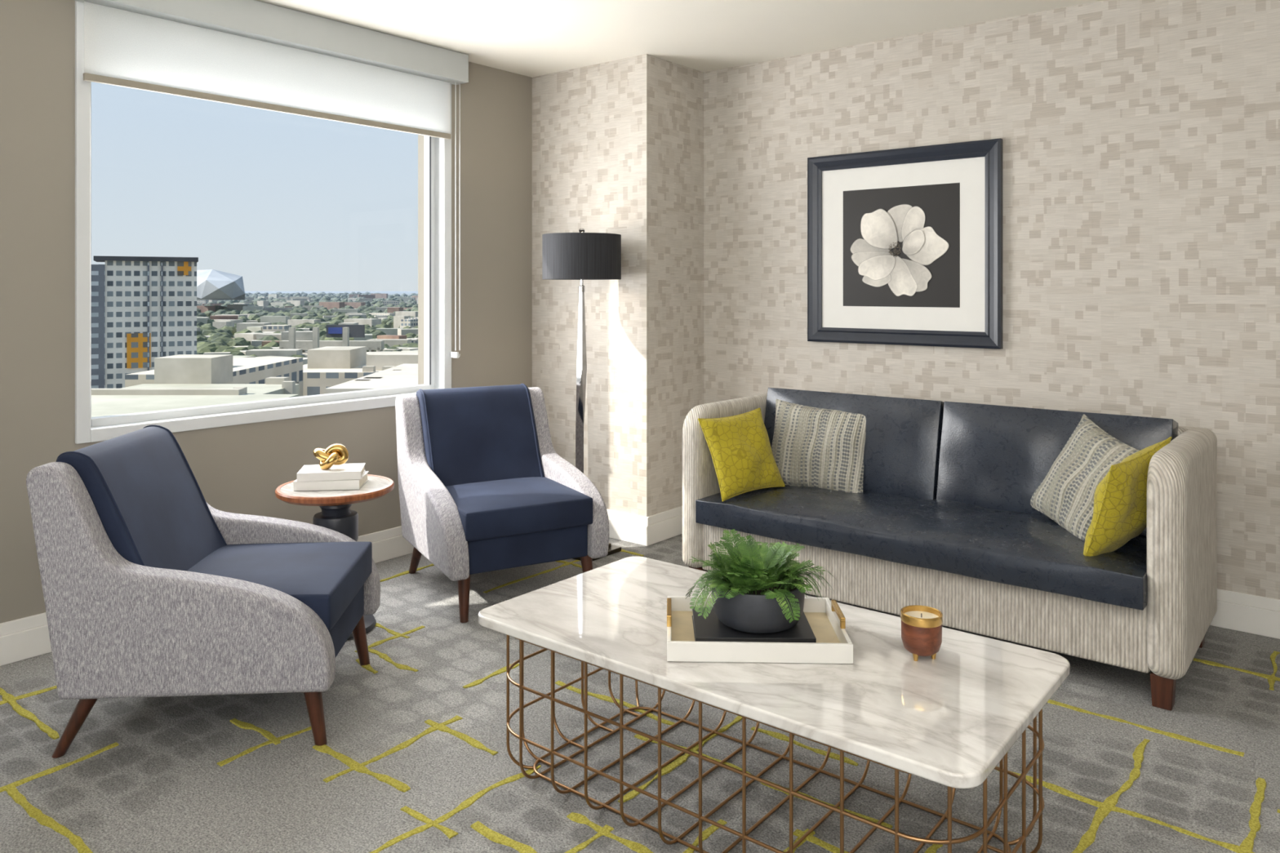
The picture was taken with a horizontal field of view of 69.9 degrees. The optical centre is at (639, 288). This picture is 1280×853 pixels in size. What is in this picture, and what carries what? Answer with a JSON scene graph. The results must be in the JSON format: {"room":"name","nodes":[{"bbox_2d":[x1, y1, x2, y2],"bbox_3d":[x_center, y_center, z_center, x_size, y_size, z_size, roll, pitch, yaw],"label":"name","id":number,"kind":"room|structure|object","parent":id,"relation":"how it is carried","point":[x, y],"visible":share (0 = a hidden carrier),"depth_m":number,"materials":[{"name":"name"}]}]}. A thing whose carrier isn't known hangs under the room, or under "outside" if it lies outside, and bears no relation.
{"room":"hotel room","nodes":[
{"label":"hotel room","id":0,"kind":"room"},
{"bbox_2d":[0,0,532,623],"bbox_3d":[-2.571,0.057,3.177,0.250,2.600,7.330,0,0,39],"label":"wall","id":1,"kind":"structure","parent":0,"point":[239,468],"depth_m":3.49,"materials":[{"name":"beige paint"}]},
{"bbox_2d":[90,81,435,426],"bbox_3d":[-1.657,-0.284,4.258,0.060,1.657,1.720,0,0,39],"label":"window","id":2,"kind":"structure","parent":1,"relation":"in","point":[213,409],"depth_m":4.67,"materials":[{"name":"white plastic"}]},
{"bbox_2d":[74,0,468,358],"bbox_3d":[-1.529,-0.436,4.165,0.103,1.610,1.855,0,0,39],"label":"roller blind","id":3,"kind":"object","parent":2,"relation":"attached to","point":[255,54],"visible":1,"depth_m":4.06,"materials":[{"name":"white fabric"}]},
{"bbox_2d":[429,136,431,384],"bbox_3d":[-1.118,-0.285,4.881,0.004,1.595,0.007,0,0,39],"label":"gasket","id":4,"kind":"object","parent":2,"relation":"attached to","point":[429,136],"visible":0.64,"depth_m":4.88,"materials":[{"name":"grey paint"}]},
{"bbox_2d":[75,0,451,444],"bbox_3d":[-1.625,-0.285,4.231,0.125,1.755,1.815,0,0,39],"label":"window frame","id":5,"kind":"structure","parent":1,"relation":"attached to","point":[82,88],"depth_m":3.76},
{"bbox_2d":[328,327,342,333],"bbox_3d":[-186.163,25.611,559.478,8.410,3.822,1.000,0,0,0],"label":"billboard","id":6,"kind":"object","parent":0,"point":[331,330],"depth_m":558.99},
{"bbox_2d":[532,53,703,516],"bbox_3d":[-0.134,0.057,5.324,0.860,2.600,0.530,0,0,39],"label":"wall column","id":7,"kind":"structure","parent":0,"point":[618,145],"depth_m":5.04,"materials":[{"name":"paper"}]},
{"bbox_2d":[0,533,1279,852],"bbox_3d":[-0.128,1.457,1.213,6.520,0.200,7.330,0,0,39],"label":"floor","id":8,"kind":"structure","parent":0,"point":[163,788],"depth_m":2.62,"materials":[{"name":"grey carpet"}]},
{"bbox_2d":[26,425,380,758],"bbox_3d":[-1.349,0.918,2.987,0.844,0.877,0.756,0,0,-4],"label":"armchair","id":9,"kind":"object","parent":8,"relation":"on","point":[150,588],"visible":1,"depth_m":2.65,"materials":[{"name":"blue fabric"}]},
{"bbox_2d":[186,542,372,631],"bbox_3d":[-1.222,0.969,2.997,0.571,0.155,0.596,0,0,-4],"label":"seat cushion","id":10,"kind":"object","parent":9,"relation":"on","point":[325,578],"depth_m":2.96,"materials":[{"name":"blue fabric"}]},
{"bbox_2d":[0,534,413,666],"bbox_3d":[-2.633,1.304,2.887,0.018,0.105,6.400,0,0,39],"label":"board","id":11,"kind":"object","parent":8,"relation":"on","point":[34,642],"visible":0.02,"depth_m":3.38,"materials":[{"name":"white wood"}]},
{"bbox_2d":[0,525,402,636],"bbox_3d":[-2.635,1.230,2.889,0.012,0.045,6.400,0,0,39],"label":"board","id":12,"kind":"object","parent":11,"relation":"on","point":[39,620],"visible":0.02,"depth_m":3.39,"materials":[{"name":"white wood"}]},
{"bbox_2d":[275,474,394,639],"bbox_3d":[-1.216,1.071,3.659,0.452,0.572,0.452,0,0,39],"label":"side table","id":13,"kind":"object","parent":8,"relation":"on","point":[336,514],"visible":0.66,"depth_m":3.58,"materials":[{"name":"white stone"}]},
{"bbox_2d":[293,462,368,490],"bbox_3d":[-1.229,0.751,3.656,0.256,0.068,0.196,0,0,-5],"label":"book stack","id":14,"kind":"object","parent":13,"relation":"on","point":[344,476],"visible":0.98,"depth_m":3.58,"materials":[{"name":"white paper"}]},
{"bbox_2d":[313,444,348,470],"bbox_3d":[-1.237,0.671,3.655,0.135,0.100,0.106,0,0,0],"label":"knot sculpture","id":15,"kind":"object","parent":14,"relation":"on","point":[335,454],"visible":1,"depth_m":3.64,"materials":[{"name":"gold metal"}]},
{"bbox_2d":[395,383,608,622],"bbox_3d":[-0.651,0.918,4.203,0.752,0.877,0.844,0,0,-29],"label":"armchair","id":16,"kind":"object","parent":8,"relation":"on","point":[484,486],"visible":0.98,"depth_m":4.14,"materials":[{"name":"blue fabric"}]},
{"bbox_2d":[445,476,592,541],"bbox_3d":[-0.589,0.969,4.092,0.591,0.155,0.571,0,0,-29],"label":"seat cushion","id":17,"kind":"object","parent":16,"relation":"on","point":[484,508],"depth_m":3.91,"materials":[{"name":"blue fabric"}]},
{"bbox_2d":[542,228,621,560],"bbox_3d":[-0.301,0.522,4.733,0.406,1.669,0.406,0,0,39],"label":"floor lamp","id":18,"kind":"object","parent":8,"relation":"on","point":[581,255],"visible":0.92,"depth_m":4.60,"materials":[{"name":"black metal"}]},
{"bbox_2d":[608,517,648,546],"bbox_3d":[-0.298,1.304,5.104,0.878,0.105,0.018,0,0,39],"label":"board","id":19,"kind":"object","parent":8,"relation":"on","point":[635,533],"visible":0.44,"depth_m":4.90,"materials":[{"name":"white wood"}]},
{"bbox_2d":[606,508,648,525],"bbox_3d":[-0.297,1.230,5.107,0.878,0.045,0.012,0,0,39],"label":"board","id":20,"kind":"object","parent":19,"relation":"on","point":[614,514],"visible":0.44,"depth_m":4.91,"materials":[{"name":"white wood"}]},
{"bbox_2d":[0,549,1279,852],"bbox_3d":[0.219,1.355,1.909,5.250,0.006,5.050,0,0,39],"label":"yellow pattern","id":21,"kind":"object","parent":8,"relation":"on","point":[1108,804],"visible":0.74,"depth_m":2.53,"materials":[{"name":"carpet"}]},
{"bbox_2d":[648,514,682,545],"bbox_3d":[0.208,1.304,5.048,0.018,0.105,0.530,0,0,39],"label":"board","id":22,"kind":"object","parent":8,"relation":"on","point":[668,528],"visible":0.56,"depth_m":4.95,"materials":[{"name":"white wood"}]},
{"bbox_2d":[648,506,682,524],"bbox_3d":[0.206,1.230,5.050,0.012,0.045,0.530,0,0,39],"label":"board","id":23,"kind":"object","parent":22,"relation":"on","point":[660,517],"visible":0.56,"depth_m":4.96,"materials":[{"name":"white wood"}]},
{"bbox_2d":[477,556,1070,852],"bbox_3d":[0.297,1.114,2.407,1.400,0.484,0.728,0,0,39],"label":"coffee table","id":24,"kind":"object","parent":8,"relation":"on","point":[948,720],"visible":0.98,"depth_m":2.18,"materials":[{"name":"white stone"}]},
{"bbox_2d":[666,595,853,663],"bbox_3d":[0.295,0.869,2.386,0.451,0.075,0.340,0,0,2],"label":"serving tray","id":25,"kind":"object","parent":24,"relation":"on","point":[825,618],"visible":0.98,"depth_m":2.22,"materials":[{"name":"white wood"}]},
{"bbox_2d":[692,607,816,642],"bbox_3d":[0.291,0.885,2.396,0.300,0.026,0.222,0,0,1],"label":"book","id":26,"kind":"object","parent":25,"relation":"in","point":[710,628],"depth_m":2.31,"materials":[{"name":"black paper"}]},
{"bbox_2d":[685,528,838,634],"bbox_3d":[0.326,0.765,2.397,0.381,0.214,0.363,0,0,39],"label":"potted fern","id":27,"kind":"object","parent":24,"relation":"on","point":[756,592],"visible":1,"depth_m":2.32,"materials":[{"name":"green plant"}]},
{"bbox_2d":[711,571,804,634],"bbox_3d":[0.308,0.818,2.398,0.242,0.108,0.242,0,0,39],"label":"bowl","id":28,"kind":"object","parent":27,"relation":"attached to","point":[763,610],"depth_m":2.30,"materials":[{"name":"grey ceramic"}]},
{"bbox_2d":[506,634,1044,852],"bbox_3d":[0.297,1.146,2.407,1.338,0.420,0.658,0,0,39],"label":"table base","id":29,"kind":"object","parent":24,"relation":"attached to","point":[1002,768],"depth_m":2.26,"materials":[{"name":"gold metal"}]},
{"bbox_2d":[900,604,942,661],"bbox_3d":[0.693,0.851,2.253,0.099,0.112,0.099,0,0,39],"label":"candle jar","id":30,"kind":"object","parent":24,"relation":"on","point":[921,625],"visible":1,"depth_m":2.22,"materials":[{"name":"brown glass"}]},
{"bbox_2d":[682,387,1217,711],"bbox_3d":[1.182,0.921,3.805,1.986,0.871,0.827,0,0,39],"label":"sofa","id":31,"kind":"object","parent":8,"relation":"on","point":[944,518],"visible":0.84,"depth_m":3.49,"materials":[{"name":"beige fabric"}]},
{"bbox_2d":[697,407,785,501],"bbox_3d":[0.458,0.740,4.123,0.390,0.429,0.292,0,0,-34],"label":"throw pillow","id":32,"kind":"object","parent":31,"relation":"on","point":[740,447],"visible":1,"depth_m":4.06,"materials":[{"name":"yellow fabric"}]},
{"bbox_2d":[771,399,866,493],"bbox_3d":[0.819,0.736,4.219,0.518,0.464,0.287,0,0,33],"label":"throw pillow","id":33,"kind":"object","parent":31,"relation":"on","point":[816,447],"visible":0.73,"depth_m":4.16,"materials":[{"name":"beige fabric"}]},
{"bbox_2d":[764,387,943,500],"bbox_3d":[0.971,0.714,4.244,0.874,0.448,0.201,0,-13,39],"label":"cushion","id":34,"kind":"object","parent":31,"relation":"on","point":[903,451],"depth_m":4.03,"materials":[{"name":"blue leather"}]},
{"bbox_2d":[695,484,1147,610],"bbox_3d":[1.150,0.980,3.765,1.784,0.188,0.724,0,0,39],"label":"seat cushion","id":35,"kind":"object","parent":31,"relation":"on","point":[1003,548],"depth_m":3.48,"materials":[{"name":"blue leather"}]},
{"bbox_2d":[936,401,1178,536],"bbox_3d":[1.657,0.714,3.695,0.874,0.448,0.198,0,-13,39],"label":"cushion","id":36,"kind":"object","parent":31,"relation":"on","point":[993,458],"depth_m":3.72,"materials":[{"name":"blue leather"}]},
{"bbox_2d":[1030,413,1138,541],"bbox_3d":[1.686,0.729,3.444,0.338,0.542,0.506,0,0,-10],"label":"throw pillow","id":37,"kind":"object","parent":31,"relation":"on","point":[1066,494],"visible":0.56,"depth_m":3.42,"materials":[{"name":"grey fabric"}]},
{"bbox_2d":[1083,436,1172,555],"bbox_3d":[1.687,0.740,3.173,0.445,0.501,0.294,0,0,-33],"label":"throw pillow","id":38,"kind":"object","parent":31,"relation":"on","point":[1119,516],"visible":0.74,"depth_m":3.08,"materials":[{"name":"yellow fabric"}]},
{"bbox_2d":[1209,600,1279,639],"bbox_3d":[2.392,1.304,3.621,5.210,0.105,0.018,0,0,39],"label":"board","id":39,"kind":"object","parent":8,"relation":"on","point":[1229,615],"visible":0.2,"depth_m":3.61,"materials":[{"name":"white wood"}]},
{"bbox_2d":[1217,588,1279,611],"bbox_3d":[2.394,1.230,3.624,5.210,0.045,0.012,0,0,39],"label":"board","id":40,"kind":"object","parent":39,"relation":"on","point":[1246,599],"visible":0.2,"depth_m":3.61,"materials":[{"name":"white wood"}]},
{"bbox_2d":[257,0,1103,77],"bbox_3d":[-0.128,-1.343,1.213,6.520,0.200,7.330,0,0,39],"label":"ceiling","id":41,"kind":"structure","parent":0,"point":[531,38],"depth_m":4.29,"materials":[{"name":"paint"}]},
{"bbox_2d":[703,0,1279,599],"bbox_3d":[2.106,0.057,3.991,6.520,2.600,0.200,0,0,39],"label":"wall","id":42,"kind":"structure","parent":0,"point":[1140,138],"depth_m":4.01,"materials":[{"name":"paper"}]},
{"bbox_2d":[807,137,1002,349],"bbox_3d":[1.272,-0.206,4.508,0.989,0.964,0.036,0,0,39],"label":"print","id":43,"kind":"object","parent":42,"relation":"attached to","point":[904,245],"visible":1,"depth_m":4.48,"materials":[{"name":"wood"}]},
{"label":"outside","id":44,"kind":"structure","parent":0,"visible":0},
{"bbox_2d":[244,291,417,295],"bbox_3d":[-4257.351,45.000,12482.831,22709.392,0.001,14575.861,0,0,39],"label":"ground","id":45,"kind":"structure","parent":44,"point":[400,293],"depth_m":8883.94,"materials":[{"name":"green plant"}]},
{"bbox_2d":[91,255,198,388],"bbox_3d":[-146.782,17.940,266.746,28.697,54.121,36.174,0,0,39],"label":"apartment tower","id":46,"kind":"structure","parent":45,"relation":"on","point":[144,308],"depth_m":260.34,"materials":[{"name":"white concrete"}]},
{"bbox_2d":[91,394,298,417],"bbox_3d":[-76.979,29.300,89.996,66.041,31.400,56.000,0,0,0],"label":"roof","id":47,"kind":"structure","parent":45,"relation":"on","point":[101,405],"depth_m":110.69,"materials":[{"name":"white concrete"}]},
{"bbox_2d":[91,388,244,395],"bbox_3d":[-80.636,13.250,117.745,58.728,0.700,1.501,0,0,0],"label":"parapet","id":48,"kind":"object","parent":47,"relation":"on","point":[94,391],"visible":0.56,"depth_m":117.00,"materials":[{"name":"concrete"}]},
{"bbox_2d":[196,317,207,324],"bbox_3d":[-452.792,37.268,921.803,30.305,15.465,9.386,0,0,-27],"label":"house","id":49,"kind":"structure","parent":45,"relation":"on","point":[204,320],"depth_m":923.20,"materials":[{"name":"concrete"}]},
{"bbox_2d":[196,305,215,312],"bbox_3d":[-701.657,36.160,1465.739,37.616,17.679,16.453,0,0,14],"label":"house","id":50,"kind":"structure","parent":45,"relation":"on","point":[203,308],"depth_m":1456.30,"materials":[{"name":"brick"}]},
{"bbox_2d":[120,383,299,396],"bbox_3d":[-68.615,30.300,138.994,25.611,29.400,22.000,0,0,0],"label":"roof","id":51,"kind":"structure","parent":45,"relation":"on","point":[252,388],"depth_m":146.03,"materials":[{"name":"white concrete"}]},
{"bbox_2d":[154,354,232,383],"bbox_3d":[-74.898,13.683,153.994,9.317,4.635,8.000,0,0,0],"label":"plant room","id":52,"kind":"object","parent":51,"relation":"on","point":[180,368],"visible":0.79,"depth_m":150.01,"materials":[{"name":"concrete"}]},
{"bbox_2d":[265,377,288,384],"bbox_3d":[-59.544,17.100,150.416,3.052,5.000,2.180,0,0,0],"label":"roof unit","id":53,"kind":"structure","parent":51,"relation":"on","point":[270,380],"depth_m":149.32,"materials":[{"name":"concrete"}]},
{"bbox_2d":[281,381,295,394],"bbox_3d":[-55.332,17.100,144.199,1.683,5.000,1.202,0,0,0],"label":"roof unit","id":54,"kind":"structure","parent":51,"relation":"on","point":[289,387],"depth_m":143.60,"materials":[{"name":"concrete"}]},
{"bbox_2d":[124,357,302,386],"bbox_3d":[-81.803,30.000,179.993,16.382,30.000,40.000,0,0,0],"label":"roof","id":55,"kind":"structure","parent":45,"relation":"on","point":[245,370],"depth_m":180.46,"materials":[{"name":"white concrete"}]},
{"bbox_2d":[296,380,302,396],"bbox_3d":[-74.938,22.500,197.576,3.585,5.000,2.561,0,0,0],"label":"roof unit","id":56,"kind":"structure","parent":55,"relation":"attached to","point":[300,383],"depth_m":197.47,"materials":[{"name":"concrete"}]},
{"bbox_2d":[203,351,231,354],"bbox_3d":[-232.216,40.087,502.838,13.109,9.826,8.462,0,0,-20],"label":"house","id":57,"kind":"structure","parent":45,"relation":"on","point":[219,353],"depth_m":500.59,"materials":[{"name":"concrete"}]},
{"bbox_2d":[212,320,234,328],"bbox_3d":[-384.873,37.610,846.294,12.965,14.781,14.856,0,0,4],"label":"house","id":58,"kind":"structure","parent":45,"relation":"on","point":[220,324],"depth_m":839.14,"materials":[{"name":"concrete"}]},
{"bbox_2d":[209,315,238,319],"bbox_3d":[-451.175,37.164,993.589,27.561,15.671,15.538,0,0,-23],"label":"house","id":59,"kind":"structure","parent":45,"relation":"on","point":[229,317],"depth_m":987.06,"materials":[{"name":"brick"}]},
{"bbox_2d":[213,319,243,323],"bbox_3d":[-439.881,39.006,971.189,30.609,11.988,17.653,0,0,19],"label":"house","id":60,"kind":"structure","parent":45,"relation":"on","point":[216,320],"depth_m":966.56,"materials":[{"name":"concrete"}]},
{"bbox_2d":[214,314,247,317],"bbox_3d":[-508.520,38.697,1139.054,34.441,12.606,16.144,0,0,15],"label":"house","id":61,"kind":"structure","parent":45,"relation":"on","point":[239,315],"depth_m":1141.66,"materials":[{"name":"concrete"}]},
{"bbox_2d":[226,304,253,311],"bbox_3d":[-682.753,35.946,1564.949,41.145,18.107,15.637,0,0,15],"label":"house","id":62,"kind":"structure","parent":45,"relation":"on","point":[239,307],"depth_m":1557.43,"materials":[{"name":"grey concrete"}]},
{"bbox_2d":[234,333,268,343],"bbox_3d":[-285.739,38.979,675.680,17.832,12.041,16.824,0,0,22],"label":"house","id":63,"kind":"structure","parent":45,"relation":"on","point":[247,336],"depth_m":667.23,"materials":[{"name":"concrete"}]},
{"bbox_2d":[242,306,262,311],"bbox_3d":[-586.445,35.721,1387.462,26.513,18.558,10.773,0,0,-11],"label":"house","id":64,"kind":"structure","parent":45,"relation":"on","point":[244,308],"depth_m":1382.16,"materials":[{"name":"grey concrete"}]},
{"bbox_2d":[236,322,271,332],"bbox_3d":[-345.254,37.840,819.542,24.255,14.321,17.876,0,0,-2],"label":"house","id":65,"kind":"structure","parent":45,"relation":"on","point":[240,326],"depth_m":810.55,"materials":[{"name":"concrete"}]},
{"bbox_2d":[246,326,262,332],"bbox_3d":[-314.340,38.170,757.612,14.684,13.660,13.652,0,0,21],"label":"house","id":66,"kind":"structure","parent":45,"relation":"on","point":[253,329],"depth_m":751.10,"materials":[{"name":"beige concrete"}]},
{"bbox_2d":[251,339,271,346],"bbox_3d":[-263.126,40.478,638.146,13.770,9.044,13.965,0,0,-21],"label":"house","id":67,"kind":"structure","parent":45,"relation":"on","point":[255,343],"depth_m":630.79,"materials":[{"name":"concrete"}]},
{"bbox_2d":[257,300,268,308],"bbox_3d":[-771.322,34.841,1873.122,16.761,20.318,14.366,0,0,24],"label":"house","id":68,"kind":"structure","parent":45,"relation":"on","point":[260,303],"depth_m":1867.64,"materials":[{"name":"concrete"}]},
{"bbox_2d":[256,333,281,340],"bbox_3d":[-263.076,39.079,670.235,27.845,11.842,17.298,0,0,2],"label":"house","id":69,"kind":"structure","parent":45,"relation":"on","point":[278,335],"depth_m":661.88,"materials":[{"name":"concrete"}]},
{"bbox_2d":[245,348,302,356],"bbox_3d":[-188.205,38.235,471.603,24.874,13.531,11.031,0,0,-5],"label":"house","id":70,"kind":"structure","parent":45,"relation":"on","point":[259,353],"depth_m":466.37,"materials":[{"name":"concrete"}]},
{"bbox_2d":[260,315,289,324],"bbox_3d":[-400.146,37.586,1004.294,27.554,14.827,12.000,0,0,0],"label":"house","id":71,"kind":"structure","parent":45,"relation":"on","point":[272,319],"depth_m":998.21,"materials":[{"name":"grey concrete"}]},
{"bbox_2d":[262,324,291,331],"bbox_3d":[-295.506,37.373,745.431,17.762,15.253,15.341,0,0,-2],"label":"house","id":72,"kind":"structure","parent":45,"relation":"on","point":[267,327],"depth_m":737.83,"materials":[{"name":"white concrete"}]},
{"bbox_2d":[263,307,292,312],"bbox_3d":[-598.901,38.108,1514.956,42.029,13.785,11.575,0,0,-9],"label":"house","id":73,"kind":"structure","parent":45,"relation":"on","point":[269,309],"depth_m":1508.96,"materials":[{"name":"concrete"}]},
{"bbox_2d":[271,302,290,306],"bbox_3d":[-762.980,36.966,1946.121,35.044,16.068,15.554,0,0,13],"label":"house","id":74,"kind":"structure","parent":45,"relation":"on","point":[273,304],"depth_m":1939.19,"materials":[{"name":"concrete"}]},
{"bbox_2d":[286,300,304,306],"bbox_3d":[-750.492,35.380,1994.357,37.484,19.240,13.422,0,0,21],"label":"house","id":75,"kind":"structure","parent":45,"relation":"on","point":[296,303],"depth_m":1986.15,"materials":[{"name":"concrete"}]},
{"bbox_2d":[281,330,312,340],"bbox_3d":[-246.352,37.967,662.589,21.641,14.067,13.774,0,0,-5],"label":"house","id":76,"kind":"structure","parent":45,"relation":"on","point":[305,335],"depth_m":656.00,"materials":[{"name":"concrete"}]},
{"bbox_2d":[287,319,320,326],"bbox_3d":[-343.680,38.358,937.187,29.792,13.283,12.291,0,0,12],"label":"house","id":77,"kind":"structure","parent":45,"relation":"on","point":[293,322],"depth_m":932.48,"materials":[{"name":"concrete"}]},
{"bbox_2d":[196,292,417,357],"bbox_3d":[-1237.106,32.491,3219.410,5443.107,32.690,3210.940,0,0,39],"label":"trees","id":78,"kind":"object","parent":45,"relation":"on","point":[220,340],"visible":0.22,"depth_m":1085.93,"materials":[{"name":"green plant"}]},
{"bbox_2d":[302,305,323,310],"bbox_3d":[-580.470,37.584,1625.475,34.295,14.831,8.358,0,0,-1],"label":"house","id":79,"kind":"structure","parent":45,"relation":"on","point":[308,307],"depth_m":1621.44,"materials":[{"name":"concrete"}]},
{"bbox_2d":[319,302,344,309],"bbox_3d":[-568.638,34.798,1689.582,44.583,20.405,15.600,0,0,19],"label":"house","id":80,"kind":"structure","parent":45,"relation":"on","point":[329,305],"depth_m":1681.51,"materials":[{"name":"brick"}]},
{"bbox_2d":[302,364,380,395],"bbox_3d":[-64.091,31.875,227.491,37.502,26.249,45.000,0,0,0],"label":"office block","id":81,"kind":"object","parent":45,"relation":"on","point":[315,381],"visible":0.02,"depth_m":204.99,"materials":[{"name":"beige concrete"}]},
{"bbox_2d":[307,346,366,368],"bbox_3d":[-73.088,22.191,221.491,9.979,15.618,13.000,0,0,0],"label":"building","id":82,"kind":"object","parent":81,"relation":"on","point":[328,357],"depth_m":214.98,"materials":[{"name":"beige concrete"}]},
{"bbox_2d":[362,365,375,372],"bbox_3d":[-61.150,21.243,206.679,2.455,7.513,1.754,0,0,0],"label":"roof unit","id":83,"kind":"structure","parent":81,"relation":"attached to","point":[366,368],"depth_m":205.79,"materials":[{"name":"concrete"}]},
{"bbox_2d":[366,351,417,370],"bbox_3d":[-55.334,22.597,215.992,14.908,14.806,12.000,0,0,0],"label":"building","id":84,"kind":"structure","parent":81,"relation":"on","point":[383,358],"depth_m":210.00,"materials":[{"name":"concrete"}]},
{"bbox_2d":[337,309,359,313],"bbox_3d":[-419.783,37.253,1321.019,27.687,15.494,17.669,0,0,-5],"label":"house","id":85,"kind":"structure","parent":45,"relation":"on","point":[348,311],"depth_m":1312.44,"materials":[{"name":"concrete"}]},
{"bbox_2d":[344,302,365,308],"bbox_3d":[-611.209,36.952,1949.882,48.674,16.096,17.528,0,0,15],"label":"house","id":86,"kind":"structure","parent":45,"relation":"on","point":[354,304],"depth_m":1939.67,"materials":[{"name":"brick"}]},
{"bbox_2d":[343,318,381,327],"bbox_3d":[-266.294,37.026,879.333,29.374,15.949,17.989,0,0,14],"label":"house","id":87,"kind":"structure","parent":45,"relation":"on","point":[371,322],"depth_m":871.08,"materials":[{"name":"concrete"}]},
{"bbox_2d":[354,333,372,340],"bbox_3d":[-191.825,38.414,634.689,12.194,13.172,16.983,0,0,-17],"label":"house","id":88,"kind":"structure","parent":45,"relation":"on","point":[367,336],"depth_m":626.96,"materials":[{"name":"grey concrete"}]},
{"bbox_2d":[357,294,375,299],"bbox_3d":[-870.557,32.232,2915.355,51.344,25.537,12.494,0,0,-27],"label":"house","id":89,"kind":"structure","parent":45,"relation":"on","point":[367,296],"depth_m":2911.79,"materials":[{"name":"brick"}]},
{"bbox_2d":[324,364,417,394],"bbox_3d":[-37.272,30.691,174.994,28.669,28.618,50.000,0,0,0],"label":"office wing","id":90,"kind":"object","parent":45,"relation":"on","point":[408,374],"visible":0.14,"depth_m":162.87},
{"bbox_2d":[370,293,387,298],"bbox_3d":[-885.354,30.797,3110.768,59.547,28.406,8.821,0,0,16],"label":"house","id":91,"kind":"structure","parent":45,"relation":"on","point":[377,295],"depth_m":3104.12,"materials":[{"name":"brick"}]},
{"bbox_2d":[368,312,395,315],"bbox_3d":[-341.770,38.613,1213.249,36.487,12.774,10.874,0,0,28],"label":"house","id":92,"kind":"structure","parent":45,"relation":"on","point":[371,313],"depth_m":1209.38,"materials":[{"name":"concrete"}]},
{"bbox_2d":[375,328,401,335],"bbox_3d":[-211.246,39.200,769.380,19.629,11.599,10.113,0,0,-8],"label":"house","id":93,"kind":"structure","parent":45,"relation":"on","point":[393,331],"depth_m":764.98,"materials":[{"name":"grey concrete"}]},
{"bbox_2d":[366,338,411,346],"bbox_3d":[-163.516,39.031,596.849,26.569,11.939,9.973,0,0,1],"label":"house","id":94,"kind":"structure","parent":45,"relation":"on","point":[390,342],"depth_m":591.85,"materials":[{"name":"concrete"}]},
{"bbox_2d":[382,301,399,306],"bbox_3d":[-493.450,35.090,1814.957,30.329,19.819,9.867,0,0,-6],"label":"house","id":95,"kind":"structure","parent":45,"relation":"on","point":[384,303],"depth_m":1810.18,"materials":[{"name":"concrete"}]},
{"bbox_2d":[377,334,406,338],"bbox_3d":[-164.969,38.030,608.678,17.913,13.940,8.189,0,0,24],"label":"house","id":96,"kind":"structure","parent":45,"relation":"on","point":[383,336],"depth_m":605.15,"materials":[{"name":"brick"}]},
{"bbox_2d":[387,306,403,312],"bbox_3d":[-350.728,35.896,1312.677,17.019,18.208,17.055,0,0,6],"label":"house","id":97,"kind":"structure","parent":45,"relation":"on","point":[391,309],"depth_m":1304.62,"materials":[{"name":"brick"}]},
{"bbox_2d":[393,315,410,328],"bbox_3d":[-256.372,37.189,986.309,13.943,15.623,10.689,0,0,23],"label":"house","id":98,"kind":"structure","parent":45,"relation":"on","point":[396,318],"depth_m":982.26,"materials":[{"name":"concrete"}]},
{"bbox_2d":[395,311,417,317],"bbox_3d":[-284.743,36.536,1128.704,29.504,16.928,14.817,0,0,22],"label":"house","id":99,"kind":"structure","parent":45,"relation":"on","point":[415,313],"depth_m":1121.77,"materials":[{"name":"concrete"}]},
{"bbox_2d":[397,328,417,335],"bbox_3d":[-174.409,38.279,721.131,29.929,13.441,12.919,0,0,-27],"label":"house","id":100,"kind":"structure","parent":45,"relation":"on","point":[400,331],"depth_m":711.65,"materials":[{"name":"concrete"}]},
{"bbox_2d":[400,319,417,328],"bbox_3d":[-231.892,37.831,920.062,12.207,14.338,14.482,0,0,20],"label":"house","id":101,"kind":"structure","parent":45,"relation":"on","point":[403,322],"depth_m":914.22,"materials":[{"name":"white concrete"}]},
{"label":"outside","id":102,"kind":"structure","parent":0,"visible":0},
{"bbox_2d":[288,327,295,349],"bbox_3d":[-190.448,27.304,501.480,2.730,12.287,3.000,0,0,0],"label":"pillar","id":103,"kind":"structure","parent":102,"point":[291,330],"depth_m":499.98,"materials":[{"name":"concrete"}]},
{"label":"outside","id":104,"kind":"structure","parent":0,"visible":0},
{"bbox_2d":[196,269,244,299],"bbox_3d":[-714.311,-4.792,1556.616,364.883,51.358,199.470,0,0,39],"label":"stadium","id":105,"kind":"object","parent":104,"point":[211,284],"visible":0.84,"depth_m":1402.39,"materials":[{"name":"silver metal"}]},
{"bbox_3d":[-183.159,39.183,522.980,1.420,11.635,6.000,0,0,0],"label":"pier","id":106,"kind":"object","parent":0,"visible":0},
{"bbox_2d":[279,340,384,350],"bbox_3d":[-175.882,32.300,522.980,57.857,4.969,6.000,0,0,0],"label":"viaduct","id":107,"kind":"object","parent":106,"relation":"on","point":[304,344],"visible":0.79,"depth_m":520.02,"materials":[{"name":"concrete"}]},
{"bbox_2d":[312,327,319,348],"bbox_3d":[-177.479,27.304,501.480,2.730,12.287,3.000,0,0,0],"label":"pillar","id":108,"kind":"structure","parent":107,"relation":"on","point":[315,330],"depth_m":499.98,"materials":[{"name":"concrete"}]},
{"bbox_2d":[326,324,364,337],"bbox_3d":[-180.429,25.993,560.978,22.935,7.645,2.000,0,0,0],"label":"billboard","id":109,"kind":"object","parent":107,"relation":"on","point":[355,331],"visible":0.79,"depth_m":559.95},
{"bbox_2d":[342,327,349,346],"bbox_3d":[-161.097,27.304,501.481,2.730,12.287,3.000,0,0,0],"label":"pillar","id":110,"kind":"structure","parent":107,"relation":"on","point":[345,330],"depth_m":499.98,"materials":[{"name":"concrete"}]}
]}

